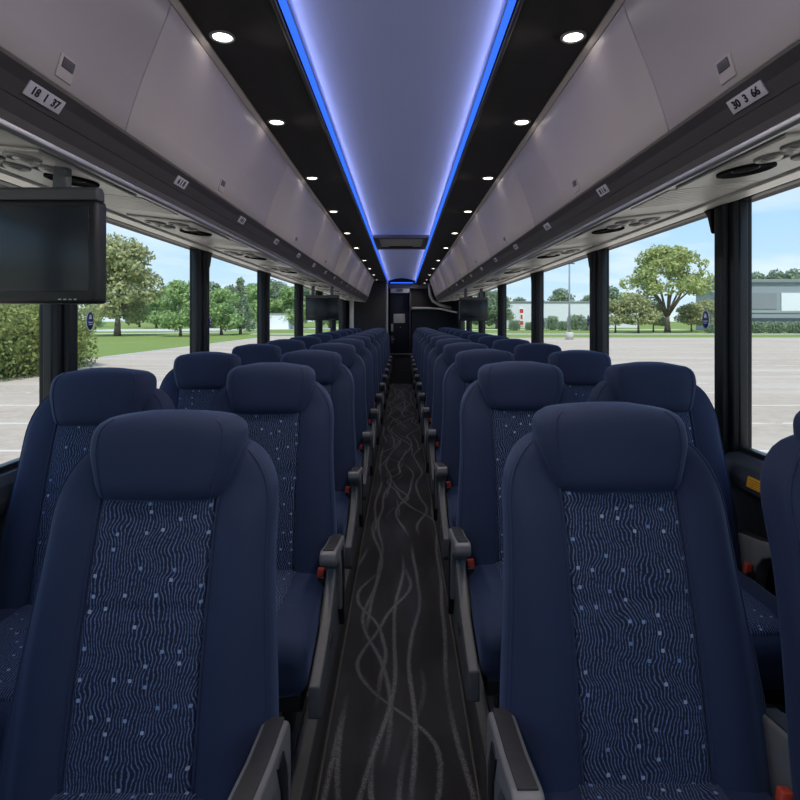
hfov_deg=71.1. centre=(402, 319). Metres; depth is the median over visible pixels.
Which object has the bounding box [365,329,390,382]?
seat
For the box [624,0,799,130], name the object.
bin
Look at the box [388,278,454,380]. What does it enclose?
wall
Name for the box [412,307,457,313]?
trim
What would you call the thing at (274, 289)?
tree
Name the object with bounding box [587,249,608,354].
trim
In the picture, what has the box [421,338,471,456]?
seat
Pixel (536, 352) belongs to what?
seat
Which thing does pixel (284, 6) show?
light strip
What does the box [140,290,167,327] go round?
leafy tree
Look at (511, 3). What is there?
light strip
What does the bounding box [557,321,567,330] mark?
shrub
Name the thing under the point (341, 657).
trim
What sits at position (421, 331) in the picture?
seat
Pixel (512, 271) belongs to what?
panel
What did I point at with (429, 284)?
trim
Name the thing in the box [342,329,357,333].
seat
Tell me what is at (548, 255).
panel
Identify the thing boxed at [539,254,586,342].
window frame
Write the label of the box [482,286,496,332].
window
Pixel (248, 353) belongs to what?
seat
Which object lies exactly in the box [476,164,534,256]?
bin
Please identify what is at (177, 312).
leafy tree
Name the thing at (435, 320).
wall
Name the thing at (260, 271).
window
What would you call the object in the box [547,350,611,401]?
seat
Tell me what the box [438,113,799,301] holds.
trim
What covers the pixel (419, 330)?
seat
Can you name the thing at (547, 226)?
number sign
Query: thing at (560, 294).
tree
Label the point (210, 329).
driveway
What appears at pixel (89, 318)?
window sticker
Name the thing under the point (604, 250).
window frame
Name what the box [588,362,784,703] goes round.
seat
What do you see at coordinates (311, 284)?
panel
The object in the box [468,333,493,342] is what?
seat
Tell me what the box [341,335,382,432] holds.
seat
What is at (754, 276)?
tree
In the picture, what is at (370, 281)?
bin
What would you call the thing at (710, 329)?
shrub
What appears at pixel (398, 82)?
ceiling panel
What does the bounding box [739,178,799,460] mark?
window
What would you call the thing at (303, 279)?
panel
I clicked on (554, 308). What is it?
warehouse
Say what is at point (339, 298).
window
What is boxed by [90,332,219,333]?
footpath
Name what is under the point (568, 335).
light pole
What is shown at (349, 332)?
seat
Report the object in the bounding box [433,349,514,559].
seat
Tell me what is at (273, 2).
trim
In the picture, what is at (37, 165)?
panel
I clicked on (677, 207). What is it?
trim
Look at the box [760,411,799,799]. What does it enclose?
seat
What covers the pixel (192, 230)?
panel
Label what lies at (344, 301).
trim
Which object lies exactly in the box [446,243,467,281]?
bin
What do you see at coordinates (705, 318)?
window sticker
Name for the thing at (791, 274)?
tree
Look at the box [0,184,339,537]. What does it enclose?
wall
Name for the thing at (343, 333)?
seat
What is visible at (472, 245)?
bin
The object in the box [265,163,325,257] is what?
bin
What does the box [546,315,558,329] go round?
shrub
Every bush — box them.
[0,304,38,380]
[0,304,86,378]
[0,304,99,366]
[78,307,98,366]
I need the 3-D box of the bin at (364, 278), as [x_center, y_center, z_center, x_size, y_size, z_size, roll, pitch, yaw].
[-0.870,-0.619,9.015,0.606,0.313,1.386,0,0,0]
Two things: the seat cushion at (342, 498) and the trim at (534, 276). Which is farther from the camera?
the trim at (534, 276)
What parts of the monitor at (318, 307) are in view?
hinge arm, casing, hinge arm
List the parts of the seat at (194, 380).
backrest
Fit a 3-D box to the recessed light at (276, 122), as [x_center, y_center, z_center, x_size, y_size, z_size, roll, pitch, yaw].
[-0.508,-0.797,2.260,0.072,0.007,0.072,0,0,0]
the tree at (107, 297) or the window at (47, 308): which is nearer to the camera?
the window at (47, 308)
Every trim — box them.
[0,51,367,300]
[0,118,364,301]
[0,129,362,301]
[0,169,348,300]
[0,467,16,514]
[39,304,77,403]
[168,0,373,280]
[190,248,212,352]
[257,271,270,343]
[270,0,386,281]
[294,283,303,336]
[314,385,390,799]
[315,291,322,333]
[330,320,335,330]
[340,299,345,329]
[349,301,353,327]
[386,282,387,332]
[388,284,426,288]
[390,353,409,355]
[409,291,410,352]
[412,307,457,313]
[412,308,456,309]
[412,383,480,799]
[416,0,523,282]
[428,283,450,308]
[429,0,625,280]
[436,43,799,300]
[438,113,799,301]
[440,125,799,301]
[455,167,799,300]
[458,300,462,329]
[466,296,471,330]
[478,292,484,332]
[497,284,506,336]
[530,271,543,342]
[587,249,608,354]
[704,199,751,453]
[724,451,763,497]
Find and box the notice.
[394,314,404,322]
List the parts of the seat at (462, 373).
armrest, plate, backrest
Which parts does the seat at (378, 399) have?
backrest, armrest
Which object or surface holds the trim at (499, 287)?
attached to the wall at (748, 505)
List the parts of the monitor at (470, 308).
casing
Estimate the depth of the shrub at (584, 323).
149.13 m
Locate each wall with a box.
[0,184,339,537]
[346,281,385,331]
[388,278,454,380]
[412,311,455,341]
[455,182,799,713]
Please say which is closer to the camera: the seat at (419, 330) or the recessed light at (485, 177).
the recessed light at (485, 177)
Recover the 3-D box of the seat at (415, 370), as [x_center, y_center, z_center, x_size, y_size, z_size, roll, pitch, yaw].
[0.415,0.672,7.540,0.554,1.055,0.671,0,0,0]
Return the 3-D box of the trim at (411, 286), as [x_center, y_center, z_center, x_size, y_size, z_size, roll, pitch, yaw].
[-0.013,-0.740,12.300,1.100,0.100,0.100,0,0,0]
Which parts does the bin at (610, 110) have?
latch plate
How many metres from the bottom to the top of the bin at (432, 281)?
0.313 m
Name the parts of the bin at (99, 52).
latch plate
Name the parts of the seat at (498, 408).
armrest, plate, seam cord, leg, backrest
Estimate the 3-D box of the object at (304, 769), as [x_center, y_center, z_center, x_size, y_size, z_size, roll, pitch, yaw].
[-0.733,1.275,5.050,0.960,0.150,13.900,0,0,0]
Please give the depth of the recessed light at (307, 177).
3.14 m
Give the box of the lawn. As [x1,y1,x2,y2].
[79,322,799,358]
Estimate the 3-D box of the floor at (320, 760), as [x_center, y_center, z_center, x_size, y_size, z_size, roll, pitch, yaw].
[-0.013,1.380,5.250,2.500,0.060,14.300,0,0,0]
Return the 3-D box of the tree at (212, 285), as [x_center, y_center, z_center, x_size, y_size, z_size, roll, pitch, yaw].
[-70.256,-5.902,205.672,14.501,17.425,15.418,0,0,-26]
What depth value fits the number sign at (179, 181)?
1.75 m
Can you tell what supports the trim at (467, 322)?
attached to the wall at (748, 505)
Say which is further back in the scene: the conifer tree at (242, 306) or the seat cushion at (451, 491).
the conifer tree at (242, 306)
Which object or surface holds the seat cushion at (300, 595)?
on the seat at (288, 413)
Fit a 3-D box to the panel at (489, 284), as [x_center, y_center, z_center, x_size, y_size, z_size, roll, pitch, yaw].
[0.872,-0.374,6.250,0.249,0.041,0.741,0,0,0]
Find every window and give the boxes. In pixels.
[0,179,51,472]
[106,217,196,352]
[212,254,261,343]
[271,274,297,336]
[304,286,318,333]
[339,298,342,329]
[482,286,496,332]
[503,275,529,336]
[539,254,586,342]
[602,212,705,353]
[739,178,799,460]
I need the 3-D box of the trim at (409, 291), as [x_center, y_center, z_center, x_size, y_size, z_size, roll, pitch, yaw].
[0.172,0.070,12.300,0.035,1.400,0.120,0,0,0]
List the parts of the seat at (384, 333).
backrest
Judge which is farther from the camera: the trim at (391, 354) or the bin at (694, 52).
the trim at (391, 354)
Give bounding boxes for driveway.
[83,327,338,331]
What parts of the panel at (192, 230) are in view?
panel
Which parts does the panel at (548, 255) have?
panel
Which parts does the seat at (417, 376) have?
armrest, backrest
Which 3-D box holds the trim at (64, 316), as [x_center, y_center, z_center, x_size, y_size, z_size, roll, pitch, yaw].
[-1.185,0.021,1.982,0.096,0.927,0.172,0,0,0]
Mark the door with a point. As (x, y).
(399, 302)
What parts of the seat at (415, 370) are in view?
armrest, backrest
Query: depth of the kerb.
50.86 m
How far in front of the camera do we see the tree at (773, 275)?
248.32 m
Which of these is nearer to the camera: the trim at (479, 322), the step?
the trim at (479, 322)
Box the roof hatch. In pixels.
[373,235,428,248]
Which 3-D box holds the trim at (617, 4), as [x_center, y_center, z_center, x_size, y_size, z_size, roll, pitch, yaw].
[0.568,-0.788,4.600,0.079,0.024,13.000,0,0,0]
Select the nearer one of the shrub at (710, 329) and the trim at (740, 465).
the trim at (740, 465)
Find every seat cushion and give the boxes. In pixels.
[0,608,19,759]
[277,572,323,697]
[335,491,349,537]
[356,449,362,466]
[435,447,439,461]
[446,486,457,527]
[467,564,502,680]
[544,788,772,799]
[738,570,783,689]
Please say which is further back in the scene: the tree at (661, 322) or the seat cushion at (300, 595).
the tree at (661, 322)
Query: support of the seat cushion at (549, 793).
on the seat at (629, 670)
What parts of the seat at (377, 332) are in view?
backrest, armrest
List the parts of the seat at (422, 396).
armrest, backrest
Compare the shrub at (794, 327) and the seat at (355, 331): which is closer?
the seat at (355, 331)
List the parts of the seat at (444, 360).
armrest, backrest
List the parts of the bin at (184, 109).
latch plate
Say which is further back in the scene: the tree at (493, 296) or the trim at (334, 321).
the tree at (493, 296)
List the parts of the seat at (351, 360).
backrest, armrest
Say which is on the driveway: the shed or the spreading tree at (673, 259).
the shed
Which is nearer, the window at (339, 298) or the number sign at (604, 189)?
the number sign at (604, 189)
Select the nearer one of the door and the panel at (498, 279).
the panel at (498, 279)
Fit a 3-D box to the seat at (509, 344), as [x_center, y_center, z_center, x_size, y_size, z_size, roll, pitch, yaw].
[0.871,0.672,4.132,0.501,1.054,0.648,0,0,0]
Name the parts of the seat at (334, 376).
backrest, plate, armrest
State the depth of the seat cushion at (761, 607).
1.41 m
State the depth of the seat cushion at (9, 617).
1.26 m
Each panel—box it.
[0,145,177,214]
[126,214,247,247]
[213,247,286,265]
[259,265,309,276]
[286,0,508,280]
[286,275,324,283]
[306,283,335,288]
[319,288,343,292]
[333,292,349,295]
[453,292,472,295]
[459,288,483,292]
[467,283,496,288]
[477,275,514,283]
[492,265,541,276]
[516,245,591,264]
[555,211,679,245]
[631,132,799,209]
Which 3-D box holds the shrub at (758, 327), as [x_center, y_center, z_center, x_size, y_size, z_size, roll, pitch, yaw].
[74.367,1.622,117.995,4.692,2.921,2.830,0,0,0]
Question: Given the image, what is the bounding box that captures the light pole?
[565,263,574,339]
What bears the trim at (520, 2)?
attached to the ceiling
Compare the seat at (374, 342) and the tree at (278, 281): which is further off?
the tree at (278, 281)
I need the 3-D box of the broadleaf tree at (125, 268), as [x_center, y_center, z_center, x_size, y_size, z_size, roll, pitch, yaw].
[-50.653,-6.443,100.656,17.701,18.516,15.787,0,0,0]
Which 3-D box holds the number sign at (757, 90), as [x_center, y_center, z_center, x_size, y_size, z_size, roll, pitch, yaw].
[0.670,-0.432,1.090,0.018,0.026,0.108,0,0,0]
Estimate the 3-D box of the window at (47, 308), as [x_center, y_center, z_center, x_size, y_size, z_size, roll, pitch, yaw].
[-1.201,0.021,1.187,0.030,0.883,1.444,0,0,0]
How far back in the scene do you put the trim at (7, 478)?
1.61 m
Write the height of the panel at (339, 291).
0.041 m
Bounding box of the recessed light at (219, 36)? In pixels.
[209,30,235,43]
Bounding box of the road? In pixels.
[465,329,695,329]
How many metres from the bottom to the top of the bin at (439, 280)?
0.313 m
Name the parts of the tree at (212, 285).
crown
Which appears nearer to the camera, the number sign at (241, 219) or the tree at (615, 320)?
the number sign at (241, 219)
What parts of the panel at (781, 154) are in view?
panel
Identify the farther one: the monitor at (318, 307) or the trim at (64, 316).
the monitor at (318, 307)
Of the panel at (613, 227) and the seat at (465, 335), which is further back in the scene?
the seat at (465, 335)
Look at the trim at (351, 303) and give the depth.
11.47 m
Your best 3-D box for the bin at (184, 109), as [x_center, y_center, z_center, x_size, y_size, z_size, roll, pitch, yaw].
[-0.870,-0.619,2.066,0.606,0.313,1.384,0,0,0]
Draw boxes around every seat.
[0,367,174,759]
[0,409,290,799]
[159,352,240,409]
[209,362,344,767]
[232,344,281,365]
[266,339,307,354]
[280,350,362,568]
[290,336,320,349]
[306,334,332,343]
[309,343,372,499]
[318,332,340,339]
[328,338,378,460]
[329,331,347,336]
[336,330,352,335]
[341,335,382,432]
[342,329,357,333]
[349,333,384,413]
[356,332,387,403]
[362,330,388,389]
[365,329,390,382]
[369,329,391,376]
[373,328,392,370]
[410,327,425,368]
[411,328,429,360]
[411,329,433,376]
[412,329,436,382]
[413,330,440,391]
[415,332,445,397]
[416,333,452,408]
[418,335,459,431]
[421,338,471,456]
[426,342,488,495]
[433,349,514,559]
[445,329,459,333]
[448,361,578,712]
[449,330,466,335]
[454,331,472,336]
[460,332,478,339]
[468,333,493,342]
[478,336,508,348]
[487,402,792,799]
[490,338,529,353]
[513,343,561,363]
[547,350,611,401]
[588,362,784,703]
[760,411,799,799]
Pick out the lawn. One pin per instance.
(108, 345)
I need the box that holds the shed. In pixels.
[270,313,293,328]
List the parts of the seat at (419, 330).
backrest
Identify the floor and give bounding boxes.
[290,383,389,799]
[312,381,482,799]
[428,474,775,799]
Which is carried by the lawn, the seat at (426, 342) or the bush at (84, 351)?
the bush at (84, 351)
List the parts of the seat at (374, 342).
backrest, armrest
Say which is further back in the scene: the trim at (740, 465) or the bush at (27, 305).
the bush at (27, 305)
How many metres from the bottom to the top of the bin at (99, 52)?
0.313 m
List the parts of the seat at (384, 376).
backrest, armrest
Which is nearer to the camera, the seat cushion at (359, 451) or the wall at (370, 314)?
the seat cushion at (359, 451)
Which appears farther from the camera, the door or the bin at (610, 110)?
the door
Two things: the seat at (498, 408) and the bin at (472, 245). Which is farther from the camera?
the bin at (472, 245)
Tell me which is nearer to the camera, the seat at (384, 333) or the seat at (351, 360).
the seat at (351, 360)
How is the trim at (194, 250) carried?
in the wall at (2, 516)
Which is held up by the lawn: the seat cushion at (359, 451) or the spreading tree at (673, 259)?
the spreading tree at (673, 259)
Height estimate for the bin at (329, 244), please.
0.313 m
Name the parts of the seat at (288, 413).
backrest, leg, seam cord, plate, armrest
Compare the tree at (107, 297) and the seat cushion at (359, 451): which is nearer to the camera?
the seat cushion at (359, 451)
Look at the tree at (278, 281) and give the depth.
210.62 m
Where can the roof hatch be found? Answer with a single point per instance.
(381, 241)
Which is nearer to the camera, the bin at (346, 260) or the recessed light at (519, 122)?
the recessed light at (519, 122)
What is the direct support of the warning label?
attached to the wall at (748, 505)
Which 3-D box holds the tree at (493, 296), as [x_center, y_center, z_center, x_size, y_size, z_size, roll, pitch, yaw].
[30.248,-3.572,180.260,11.584,12.760,12.317,0,0,-18]
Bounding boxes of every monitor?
[0,166,105,303]
[305,286,338,319]
[459,288,487,320]
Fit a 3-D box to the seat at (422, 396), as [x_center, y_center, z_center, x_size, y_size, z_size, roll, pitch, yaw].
[0.415,0.672,5.050,0.554,1.055,0.671,0,0,0]
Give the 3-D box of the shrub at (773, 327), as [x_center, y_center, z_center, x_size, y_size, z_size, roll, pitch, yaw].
[78.581,1.622,117.995,4.692,2.921,2.830,0,0,0]
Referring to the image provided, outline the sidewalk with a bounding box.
[250,334,799,334]
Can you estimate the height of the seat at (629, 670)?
1.036 m
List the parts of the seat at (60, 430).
seam cord, backrest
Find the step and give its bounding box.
[390,356,410,383]
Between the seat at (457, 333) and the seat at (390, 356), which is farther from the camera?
the seat at (390, 356)
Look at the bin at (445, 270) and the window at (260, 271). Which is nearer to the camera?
the window at (260, 271)
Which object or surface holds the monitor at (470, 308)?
hanging from the wall at (748, 505)
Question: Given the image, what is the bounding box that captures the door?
[390,293,408,351]
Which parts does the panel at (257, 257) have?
panel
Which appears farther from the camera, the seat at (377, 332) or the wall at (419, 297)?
the wall at (419, 297)
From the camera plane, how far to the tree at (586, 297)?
327.81 m
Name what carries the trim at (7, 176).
attached to the wall at (2, 516)
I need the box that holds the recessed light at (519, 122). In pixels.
[513,119,530,125]
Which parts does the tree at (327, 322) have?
crown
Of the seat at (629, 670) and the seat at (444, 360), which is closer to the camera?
the seat at (629, 670)
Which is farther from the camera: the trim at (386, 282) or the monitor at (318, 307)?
the trim at (386, 282)
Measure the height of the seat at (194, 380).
1.054 m
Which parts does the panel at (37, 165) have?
panel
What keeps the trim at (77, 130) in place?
attached to the wall at (2, 516)
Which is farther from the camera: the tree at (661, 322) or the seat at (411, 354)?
the tree at (661, 322)
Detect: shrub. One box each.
[508,319,520,330]
[524,322,530,329]
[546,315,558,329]
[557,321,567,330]
[567,314,584,329]
[580,319,589,330]
[703,321,713,333]
[752,321,768,333]
[765,321,788,333]
[785,321,799,333]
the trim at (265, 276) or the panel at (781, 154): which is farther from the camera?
the trim at (265, 276)
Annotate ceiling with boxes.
[180,0,614,283]
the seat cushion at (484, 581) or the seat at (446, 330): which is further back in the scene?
the seat at (446, 330)
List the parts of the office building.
pale panel, white panel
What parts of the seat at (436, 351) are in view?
armrest, backrest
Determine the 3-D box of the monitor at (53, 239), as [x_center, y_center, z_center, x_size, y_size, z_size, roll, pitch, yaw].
[-0.920,-0.223,1.328,0.417,0.369,0.055,0,0,0]
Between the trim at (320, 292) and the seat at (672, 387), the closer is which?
the seat at (672, 387)
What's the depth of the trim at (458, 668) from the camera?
2.13 m
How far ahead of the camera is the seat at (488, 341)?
5.15 m
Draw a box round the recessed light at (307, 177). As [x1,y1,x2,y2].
[306,176,318,179]
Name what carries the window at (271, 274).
in the wall at (2, 516)
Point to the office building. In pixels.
(773, 300)
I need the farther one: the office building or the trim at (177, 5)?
the office building
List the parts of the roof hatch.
lid, handle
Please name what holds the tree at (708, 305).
on the lawn
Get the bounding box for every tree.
[78,231,168,335]
[80,297,114,320]
[94,314,106,329]
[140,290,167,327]
[156,279,189,335]
[209,281,229,327]
[209,288,244,334]
[223,284,236,305]
[232,276,256,333]
[232,283,275,324]
[248,279,284,310]
[270,286,305,325]
[273,280,286,298]
[303,288,310,327]
[323,320,338,327]
[472,290,493,327]
[485,290,515,328]
[513,297,525,300]
[547,287,575,300]
[579,294,589,300]
[609,285,625,300]
[609,299,634,332]
[615,293,663,332]
[617,244,713,331]
[641,301,664,331]
[673,301,704,331]
[689,299,713,321]
[752,271,765,278]
[766,268,783,278]
[779,268,799,278]
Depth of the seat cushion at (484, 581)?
1.51 m
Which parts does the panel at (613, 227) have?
panel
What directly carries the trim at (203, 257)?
attached to the wall at (2, 516)
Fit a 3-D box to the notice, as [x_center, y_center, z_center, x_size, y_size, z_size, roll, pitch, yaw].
[-0.068,-0.035,12.334,0.250,0.200,0.006,0,0,0]
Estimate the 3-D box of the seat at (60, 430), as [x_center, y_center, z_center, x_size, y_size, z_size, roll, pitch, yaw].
[-0.918,0.672,1.452,0.501,1.054,0.648,0,0,0]
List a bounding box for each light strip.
[278,0,387,281]
[415,0,515,282]
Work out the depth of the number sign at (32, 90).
1.08 m
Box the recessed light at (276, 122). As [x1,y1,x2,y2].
[267,119,285,125]
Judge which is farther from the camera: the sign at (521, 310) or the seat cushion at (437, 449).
the sign at (521, 310)
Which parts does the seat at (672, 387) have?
backrest, seam cord, armrest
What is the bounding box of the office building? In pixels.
[696,279,799,329]
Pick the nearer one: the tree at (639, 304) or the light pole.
the light pole
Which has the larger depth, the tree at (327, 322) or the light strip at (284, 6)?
the tree at (327, 322)
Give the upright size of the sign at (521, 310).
6.429 m
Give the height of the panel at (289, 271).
0.041 m
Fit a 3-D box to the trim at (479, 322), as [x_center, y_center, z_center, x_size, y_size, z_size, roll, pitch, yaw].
[1.159,0.021,8.228,0.096,0.927,0.172,0,0,0]
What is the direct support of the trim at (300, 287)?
attached to the wall at (2, 516)
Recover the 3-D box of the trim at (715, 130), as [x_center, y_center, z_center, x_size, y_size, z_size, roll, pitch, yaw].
[0.700,-0.412,4.600,0.094,0.085,13.000,0,0,0]
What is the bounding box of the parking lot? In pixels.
[0,336,799,463]
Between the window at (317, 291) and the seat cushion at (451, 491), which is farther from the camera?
the window at (317, 291)
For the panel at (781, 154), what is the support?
attached to the wall at (748, 505)
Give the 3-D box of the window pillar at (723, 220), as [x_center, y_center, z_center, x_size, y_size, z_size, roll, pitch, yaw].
[1.159,0.021,2.015,0.096,0.927,0.172,0,0,0]
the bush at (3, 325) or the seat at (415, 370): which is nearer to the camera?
the seat at (415, 370)
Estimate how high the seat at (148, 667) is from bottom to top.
1.023 m
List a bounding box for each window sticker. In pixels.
[86,311,93,329]
[702,310,709,328]
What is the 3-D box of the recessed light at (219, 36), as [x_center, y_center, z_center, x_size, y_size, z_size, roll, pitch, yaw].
[-0.508,-0.797,1.580,0.072,0.007,0.072,0,0,0]
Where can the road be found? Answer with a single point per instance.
(465, 329)
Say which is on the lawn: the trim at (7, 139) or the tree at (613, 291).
the tree at (613, 291)
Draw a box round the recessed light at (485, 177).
[482,176,494,179]
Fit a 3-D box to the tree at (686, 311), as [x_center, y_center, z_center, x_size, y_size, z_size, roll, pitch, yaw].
[69.713,-0.855,135.108,7.771,7.315,7.846,0,0,8]
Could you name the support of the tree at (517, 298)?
on the lawn
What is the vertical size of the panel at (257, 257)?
0.041 m
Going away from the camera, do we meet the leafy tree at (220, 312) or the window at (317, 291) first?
the window at (317, 291)
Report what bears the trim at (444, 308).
on the wall at (435, 320)
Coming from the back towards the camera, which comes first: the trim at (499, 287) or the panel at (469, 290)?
the panel at (469, 290)
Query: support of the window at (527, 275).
in the wall at (748, 505)
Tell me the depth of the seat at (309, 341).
5.04 m
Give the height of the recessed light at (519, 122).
0.007 m
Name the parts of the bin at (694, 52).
latch plate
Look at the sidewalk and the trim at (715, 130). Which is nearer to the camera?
the trim at (715, 130)
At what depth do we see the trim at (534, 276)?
4.77 m
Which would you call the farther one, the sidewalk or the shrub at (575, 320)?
the shrub at (575, 320)
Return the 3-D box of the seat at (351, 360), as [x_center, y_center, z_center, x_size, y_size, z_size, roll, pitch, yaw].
[-0.431,0.672,3.320,0.523,1.055,0.670,0,0,0]
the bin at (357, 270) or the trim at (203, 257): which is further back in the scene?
the bin at (357, 270)
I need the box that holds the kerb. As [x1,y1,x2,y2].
[87,336,270,359]
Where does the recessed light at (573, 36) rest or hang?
in the ceiling
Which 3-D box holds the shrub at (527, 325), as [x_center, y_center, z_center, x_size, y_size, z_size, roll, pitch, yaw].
[35.143,1.734,155.003,2.711,2.642,1.635,0,0,39]
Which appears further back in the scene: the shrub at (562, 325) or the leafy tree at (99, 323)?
the leafy tree at (99, 323)
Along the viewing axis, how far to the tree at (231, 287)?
210.00 m
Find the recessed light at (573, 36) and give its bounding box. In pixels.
[560,30,586,43]
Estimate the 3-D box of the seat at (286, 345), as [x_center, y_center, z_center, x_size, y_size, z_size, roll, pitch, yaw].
[-0.904,0.672,4.012,0.501,1.054,0.648,0,0,0]
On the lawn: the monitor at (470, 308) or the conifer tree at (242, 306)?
the conifer tree at (242, 306)
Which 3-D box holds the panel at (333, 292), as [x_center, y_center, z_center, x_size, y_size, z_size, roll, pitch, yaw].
[-0.898,-0.374,8.150,0.249,0.041,0.741,0,0,0]
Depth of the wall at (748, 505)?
1.88 m
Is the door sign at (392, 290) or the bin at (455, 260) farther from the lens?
the door sign at (392, 290)
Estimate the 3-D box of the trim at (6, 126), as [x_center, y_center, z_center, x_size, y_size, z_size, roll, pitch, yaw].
[-0.745,-0.362,4.600,0.021,0.016,13.000,0,0,0]
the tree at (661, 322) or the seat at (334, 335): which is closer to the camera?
the seat at (334, 335)
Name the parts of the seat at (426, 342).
armrest, backrest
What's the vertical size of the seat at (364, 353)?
1.055 m
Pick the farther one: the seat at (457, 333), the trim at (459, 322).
the trim at (459, 322)
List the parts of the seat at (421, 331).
backrest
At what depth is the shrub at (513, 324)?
149.57 m
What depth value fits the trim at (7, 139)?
2.01 m
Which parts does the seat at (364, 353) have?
backrest, armrest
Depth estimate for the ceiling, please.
1.98 m
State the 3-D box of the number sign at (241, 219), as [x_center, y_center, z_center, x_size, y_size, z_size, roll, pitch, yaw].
[-0.696,-0.432,2.425,0.018,0.026,0.084,0,0,0]
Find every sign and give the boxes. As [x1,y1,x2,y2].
[22,80,65,114]
[173,175,188,188]
[237,216,245,224]
[390,288,409,292]
[519,308,523,325]
[543,223,550,230]
[596,184,609,196]
[726,80,768,114]
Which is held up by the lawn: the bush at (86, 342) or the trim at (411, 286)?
the bush at (86, 342)
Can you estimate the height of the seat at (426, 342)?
1.055 m
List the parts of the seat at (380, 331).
backrest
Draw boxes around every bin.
[0,0,169,129]
[124,5,286,225]
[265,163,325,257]
[311,217,344,272]
[334,242,356,282]
[348,258,363,288]
[357,268,369,292]
[363,276,373,295]
[430,276,439,296]
[434,268,445,292]
[439,258,454,288]
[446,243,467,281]
[457,216,490,272]
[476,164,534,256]
[512,5,669,225]
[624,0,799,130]
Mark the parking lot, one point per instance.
(775, 361)
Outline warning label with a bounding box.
[746,476,759,492]
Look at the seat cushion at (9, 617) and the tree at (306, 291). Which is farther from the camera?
the tree at (306, 291)
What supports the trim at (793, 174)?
attached to the wall at (748, 505)
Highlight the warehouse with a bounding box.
[495,301,638,327]
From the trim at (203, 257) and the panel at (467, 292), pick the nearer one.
the trim at (203, 257)

